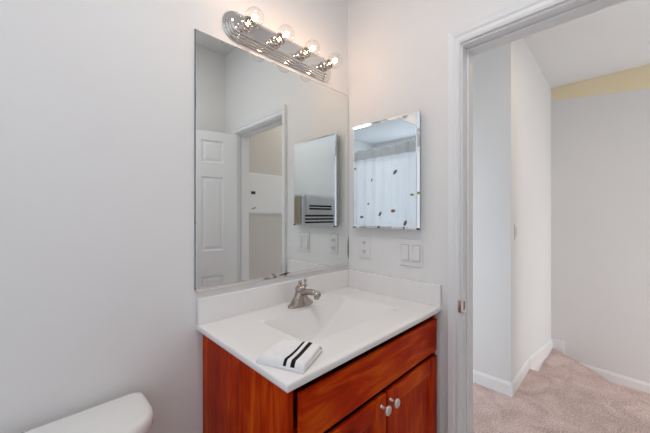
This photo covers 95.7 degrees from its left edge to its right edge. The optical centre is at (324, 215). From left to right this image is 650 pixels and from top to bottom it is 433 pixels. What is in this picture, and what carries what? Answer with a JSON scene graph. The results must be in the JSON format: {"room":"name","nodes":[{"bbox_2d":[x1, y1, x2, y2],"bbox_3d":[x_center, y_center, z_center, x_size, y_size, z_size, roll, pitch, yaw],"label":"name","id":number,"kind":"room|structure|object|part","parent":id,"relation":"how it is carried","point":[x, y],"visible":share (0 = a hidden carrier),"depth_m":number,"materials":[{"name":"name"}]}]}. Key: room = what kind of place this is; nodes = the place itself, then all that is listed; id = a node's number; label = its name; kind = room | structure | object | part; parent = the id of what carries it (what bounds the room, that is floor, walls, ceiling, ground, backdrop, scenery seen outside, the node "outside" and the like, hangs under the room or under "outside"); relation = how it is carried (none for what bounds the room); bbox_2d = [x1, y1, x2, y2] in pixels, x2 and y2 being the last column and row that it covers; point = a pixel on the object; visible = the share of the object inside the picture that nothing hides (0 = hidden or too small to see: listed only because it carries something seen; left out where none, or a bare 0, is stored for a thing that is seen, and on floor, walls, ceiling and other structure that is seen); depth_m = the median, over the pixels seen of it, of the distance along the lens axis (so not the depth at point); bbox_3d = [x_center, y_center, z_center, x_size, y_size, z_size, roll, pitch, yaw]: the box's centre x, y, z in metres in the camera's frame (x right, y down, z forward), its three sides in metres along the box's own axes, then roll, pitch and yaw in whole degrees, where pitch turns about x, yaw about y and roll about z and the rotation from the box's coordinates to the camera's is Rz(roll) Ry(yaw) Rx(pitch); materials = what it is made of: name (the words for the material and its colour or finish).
{"room":"bathroom","nodes":[
{"label":"bathroom","id":0,"kind":"room"},
{"bbox_2d":[0,0,347,432],"bbox_3d":[-0.716,-0.068,0.818,2.495,2.660,0.100,0,0,-45],"label":"wall","id":1,"kind":"structure","parent":0,"point":[98,296],"depth_m":0.84,"materials":[{"name":"paint"}]},
{"bbox_2d":[194,29,348,291],"bbox_3d":[-0.160,-0.188,1.292,0.805,0.904,0.010,0,0,-45],"label":"wall mirror","id":2,"kind":"object","parent":1,"relation":"attached to","point":[271,140],"visible":1,"depth_m":1.20,"materials":[{"name":"grey mirror"}]},
{"bbox_2d":[197,269,349,325],"bbox_3d":[-0.155,0.332,1.292,0.799,0.091,0.016,0,0,-45],"label":"backsplash","id":3,"kind":"structure","parent":1,"relation":"attached to","point":[213,308],"depth_m":1.17,"materials":[{"name":"stone"}]},
{"bbox_2d":[222,10,341,81],"bbox_3d":[-0.128,-0.715,1.234,0.572,0.116,0.137,0,0,-45],"label":"vanity light bar","id":4,"kind":"object","parent":1,"relation":"attached to","point":[242,30],"visible":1,"depth_m":1.20,"materials":[{"name":"silver metal"}]},
{"bbox_2d":[238,10,257,33],"bbox_3d":[-0.268,-0.713,1.074,0.066,0.066,0.107,0,0,-45],"label":"bulb","id":5,"kind":"object","parent":4,"relation":"attached to","point":[246,25],"depth_m":1.09,"materials":[{"name":"silver"}]},
{"bbox_2d":[270,24,288,48],"bbox_3d":[-0.168,-0.713,1.173,0.066,0.066,0.107,0,0,-45],"label":"bulb","id":6,"kind":"object","parent":4,"relation":"attached to","point":[277,41],"depth_m":1.19,"materials":[{"name":"silver"}]},
{"bbox_2d":[297,46,314,60],"bbox_3d":[-0.069,-0.713,1.272,0.066,0.066,0.107,0,0,-45],"label":"bulb","id":7,"kind":"object","parent":4,"relation":"attached to","point":[303,54],"depth_m":1.29,"materials":[{"name":"silver"}]},
{"bbox_2d":[320,54,341,71],"bbox_3d":[0.031,-0.713,1.371,0.066,0.066,0.107,0,0,-45],"label":"bulb","id":8,"kind":"object","parent":4,"relation":"attached to","point":[325,65],"depth_m":1.39,"materials":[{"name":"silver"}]},
{"bbox_2d":[348,0,571,432],"bbox_3d":[0.735,-0.068,1.046,0.115,2.660,1.620,0,0,-45],"label":"wall","id":9,"kind":"structure","parent":0,"point":[398,49],"depth_m":1.29,"materials":[{"name":"paint"}]},
{"bbox_2d":[359,236,369,258],"bbox_3d":[0.201,0.160,1.495,0.009,0.112,0.067,0,0,-45],"label":"wall outlet","id":10,"kind":"object","parent":9,"relation":"attached to","point":[364,241],"visible":1,"depth_m":1.49,"materials":[{"name":"white plastic"}]},
{"bbox_2d":[353,110,420,229],"bbox_3d":[0.284,-0.194,1.391,0.037,0.511,0.368,0,0,-45],"label":"medicine cabinet","id":11,"kind":"object","parent":9,"relation":"attached to","point":[386,152],"visible":1,"depth_m":1.36,"materials":[{"name":"silver metal"}]},
{"bbox_2d":[400,239,422,266],"bbox_3d":[0.381,0.166,1.311,0.012,0.119,0.110,0,0,-45],"label":"light switch","id":12,"kind":"object","parent":9,"relation":"attached to","point":[411,251],"visible":1,"depth_m":1.31,"materials":[{"name":"white plastic"}]},
{"bbox_2d":[458,297,465,312],"bbox_3d":[0.543,0.357,1.168,0.045,0.058,0.015,0,0,-45],"label":"strike plate","id":13,"kind":"object","parent":9,"relation":"attached to","point":[461,304],"visible":1,"depth_m":1.16,"materials":[{"name":"silver metal"}]},
{"bbox_2d":[448,0,568,432],"bbox_3d":[0.761,0.263,0.924,0.020,1.998,0.740,0,0,-45],"label":"trim","id":14,"kind":"structure","parent":9,"relation":"attached to","point":[521,9],"depth_m":1.16,"materials":[{"name":"white wood"}]},
{"bbox_2d":[461,0,626,432],"bbox_3d":[0.809,0.293,0.972,0.115,1.937,0.650,0,0,-45],"label":"trim","id":15,"kind":"structure","parent":9,"relation":"attached to","point":[574,9],"depth_m":1.17,"materials":[{"name":"white wood"}]},
{"bbox_2d":[473,48,494,376],"bbox_3d":[0.776,-0.068,2.659,0.100,2.660,1.391,0,0,-45],"label":"wall","id":16,"kind":"structure","parent":0,"point":[483,63],"depth_m":2.19,"materials":[{"name":"paint"}]},
{"bbox_2d":[473,369,510,395],"bbox_3d":[0.772,1.216,2.584,0.013,0.092,1.491,0,0,-45],"label":"baseboard","id":17,"kind":"structure","parent":16,"relation":"attached to","point":[491,382],"depth_m":2.13,"materials":[{"name":"white wood"}]},
{"bbox_2d":[495,38,550,381],"bbox_3d":[1.861,0.332,2.686,1.676,3.460,0.100,0,0,-45],"label":"wall","id":18,"kind":"structure","parent":0,"point":[522,91],"depth_m":2.23,"materials":[{"name":"paint"}]},
{"bbox_2d":[514,224,517,239],"bbox_3d":[1.395,0.119,2.144,0.070,0.115,0.010,0,0,-45],"label":"light switch","id":19,"kind":"object","parent":18,"relation":"attached to","point":[515,225],"visible":1,"depth_m":2.12,"materials":[{"name":"white plastic"}]},
{"bbox_2d":[510,339,551,396],"bbox_3d":[1.896,1.333,2.641,1.689,0.327,0.013,0,0,-45],"label":"baseboard","id":20,"kind":"structure","parent":18,"relation":"attached to","point":[536,358],"depth_m":2.47,"materials":[{"name":"white wood"}]},
{"bbox_2d":[473,369,649,432],"bbox_3d":[0.967,1.357,1.982,1.634,0.190,2.620,0,0,-45],"label":"floor","id":21,"kind":"structure","parent":0,"point":[542,403],"depth_m":1.89,"materials":[{"name":"carpet"}]},
{"bbox_2d":[531,348,649,410],"bbox_3d":[3.099,1.751,1.731,1.279,0.981,3.018,0,0,-45],"label":"staircase","id":22,"kind":"structure","parent":21,"relation":"attached to","point":[558,365],"depth_m":2.65,"materials":[{"name":"carpet"}]},
{"bbox_2d":[523,0,649,87],"bbox_3d":[2.091,-1.448,1.774,2.835,0.100,4.700,0,0,-45],"label":"ceiling","id":23,"kind":"structure","parent":0,"point":[615,38],"depth_m":2.41,"materials":[{"name":"paint"}]},
{"bbox_2d":[551,64,649,382],"bbox_3d":[3.551,1.032,2.244,0.100,4.860,3.109,0,0,-45],"label":"wall","id":24,"kind":"structure","parent":0,"point":[600,144],"depth_m":2.95,"materials":[{"name":"paint"}]},
{"bbox_2d":[551,338,563,353],"bbox_3d":[2.526,1.431,3.196,0.013,0.162,0.114,0,0,-45],"label":"baseboard","id":25,"kind":"structure","parent":24,"relation":"attached to","point":[558,345],"depth_m":3.19,"materials":[{"name":"white wood"}]},
{"bbox_2d":[551,65,649,99],"bbox_3d":[2.986,-1.247,2.740,0.004,0.298,1.409,0,0,-45],"label":"trim","id":26,"kind":"structure","parent":24,"relation":"attached to","point":[638,78],"depth_m":2.92,"materials":[{"name":"yellow paint"}]},
{"bbox_2d":[579,362,649,392],"bbox_3d":[3.023,1.619,2.696,0.013,0.185,1.295,0,0,-45],"label":"baseboard","id":27,"kind":"structure","parent":24,"relation":"attached to","point":[613,377],"depth_m":2.84,"materials":[{"name":"white wood"}]},
{"bbox_3d":[-0.194,1.312,0.257,2.445,0.100,1.630,0,0,-45],"label":"floor","id":28,"kind":"structure","parent":0,"visible":0},
{"bbox_2d":[23,392,153,432],"bbox_3d":[-0.458,0.888,0.476,0.444,0.746,0.703,0,0,-45],"label":"toilet","id":29,"kind":"object","parent":28,"relation":"on","point":[129,413],"visible":1,"depth_m":0.74,"materials":[{"name":"white ceramic"}]},
{"bbox_2d":[203,315,436,432],"bbox_3d":[0.035,0.830,1.113,0.776,0.864,0.535,0,0,-45],"label":"vanity cabinet","id":30,"kind":"object","parent":28,"relation":"on","point":[391,386],"visible":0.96,"depth_m":0.91,"materials":[{"name":"brown wood"}]},
{"bbox_3d":[0.160,0.554,0.988,0.740,0.035,0.018,0,0,-45],"label":"rail","id":31,"kind":"part","parent":30,"relation":"part of","materials":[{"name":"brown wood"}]},
{"bbox_2d":[196,269,441,392],"bbox_3d":[0.020,0.391,1.116,0.799,0.208,0.511,0,0,-45],"label":"vanity sink","id":32,"kind":"object","parent":30,"relation":"in","point":[355,312],"visible":0.8,"depth_m":1.12,"materials":[{"name":"stone"}]},
{"bbox_2d":[256,340,321,373],"bbox_3d":[-0.088,0.363,0.782,0.142,0.026,0.128,0,0,24],"label":"hand towel","id":33,"kind":"object","parent":32,"relation":"on","point":[295,356],"visible":1,"depth_m":0.75,"materials":[{"name":"white fabric"}]},
{"bbox_2d":[288,278,320,308],"bbox_3d":[-0.091,0.322,1.202,0.119,0.110,0.144,0,0,-18],"label":"faucet","id":34,"kind":"object","parent":32,"relation":"on","point":[301,299],"visible":1,"depth_m":1.21,"materials":[{"name":"silver metal"}]},
{"bbox_3d":[-0.102,0.293,1.233,0.048,0.052,0.047,0,0,-45],"label":"handle","id":35,"kind":"part","parent":34,"relation":"part of","materials":[{"name":"silver metal"}]},
{"bbox_3d":[-0.064,0.320,1.195,0.036,0.046,0.116,0,0,-45],"label":"spout","id":36,"kind":"part","parent":34,"relation":"part of","materials":[{"name":"silver metal"}]},
{"bbox_3d":[0.065,0.597,0.819,0.242,0.058,0.014,0,0,-45],"label":"rail","id":37,"kind":"part","parent":30,"relation":"part of","materials":[{"name":"brown wood"}]},
{"bbox_3d":[0.195,0.484,0.948,0.725,0.129,0.014,0,0,-45],"label":"false drawer","id":38,"kind":"part","parent":30,"relation":"part of","materials":[{"name":"brown wood"}]},
{"bbox_3d":[0.065,0.857,0.819,0.250,0.471,0.011,0,0,-45],"label":"panel","id":39,"kind":"part","parent":30,"relation":"part of","materials":[{"name":"brown wood"}]},
{"bbox_3d":[0.065,0.857,0.819,0.358,0.579,0.014,0,0,-45],"label":"door","id":40,"kind":"part","parent":30,"relation":"part of","materials":[{"name":"brown wood"}]},
{"bbox_3d":[0.188,0.600,0.910,0.031,0.031,0.031,0,0,-45],"label":"knob","id":41,"kind":"part","parent":30,"relation":"part of","materials":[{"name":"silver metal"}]},
{"bbox_3d":[0.224,0.600,0.945,0.031,0.031,0.031,0,0,-45],"label":"knob","id":42,"kind":"part","parent":30,"relation":"part of","materials":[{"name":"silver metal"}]},
{"bbox_3d":[0.324,0.857,1.077,0.360,0.579,0.014,0,0,-45],"label":"door","id":43,"kind":"part","parent":30,"relation":"part of","materials":[{"name":"brown wood"}]},
{"bbox_3d":[0.324,0.597,1.077,0.244,0.058,0.014,0,0,-45],"label":"rail","id":44,"kind":"part","parent":30,"relation":"part of","materials":[{"name":"brown wood"}]},
{"bbox_3d":[0.324,0.857,1.077,0.252,0.471,0.011,0,0,-45],"label":"panel","id":45,"kind":"part","parent":30,"relation":"part of","materials":[{"name":"brown wood"}]}
]}

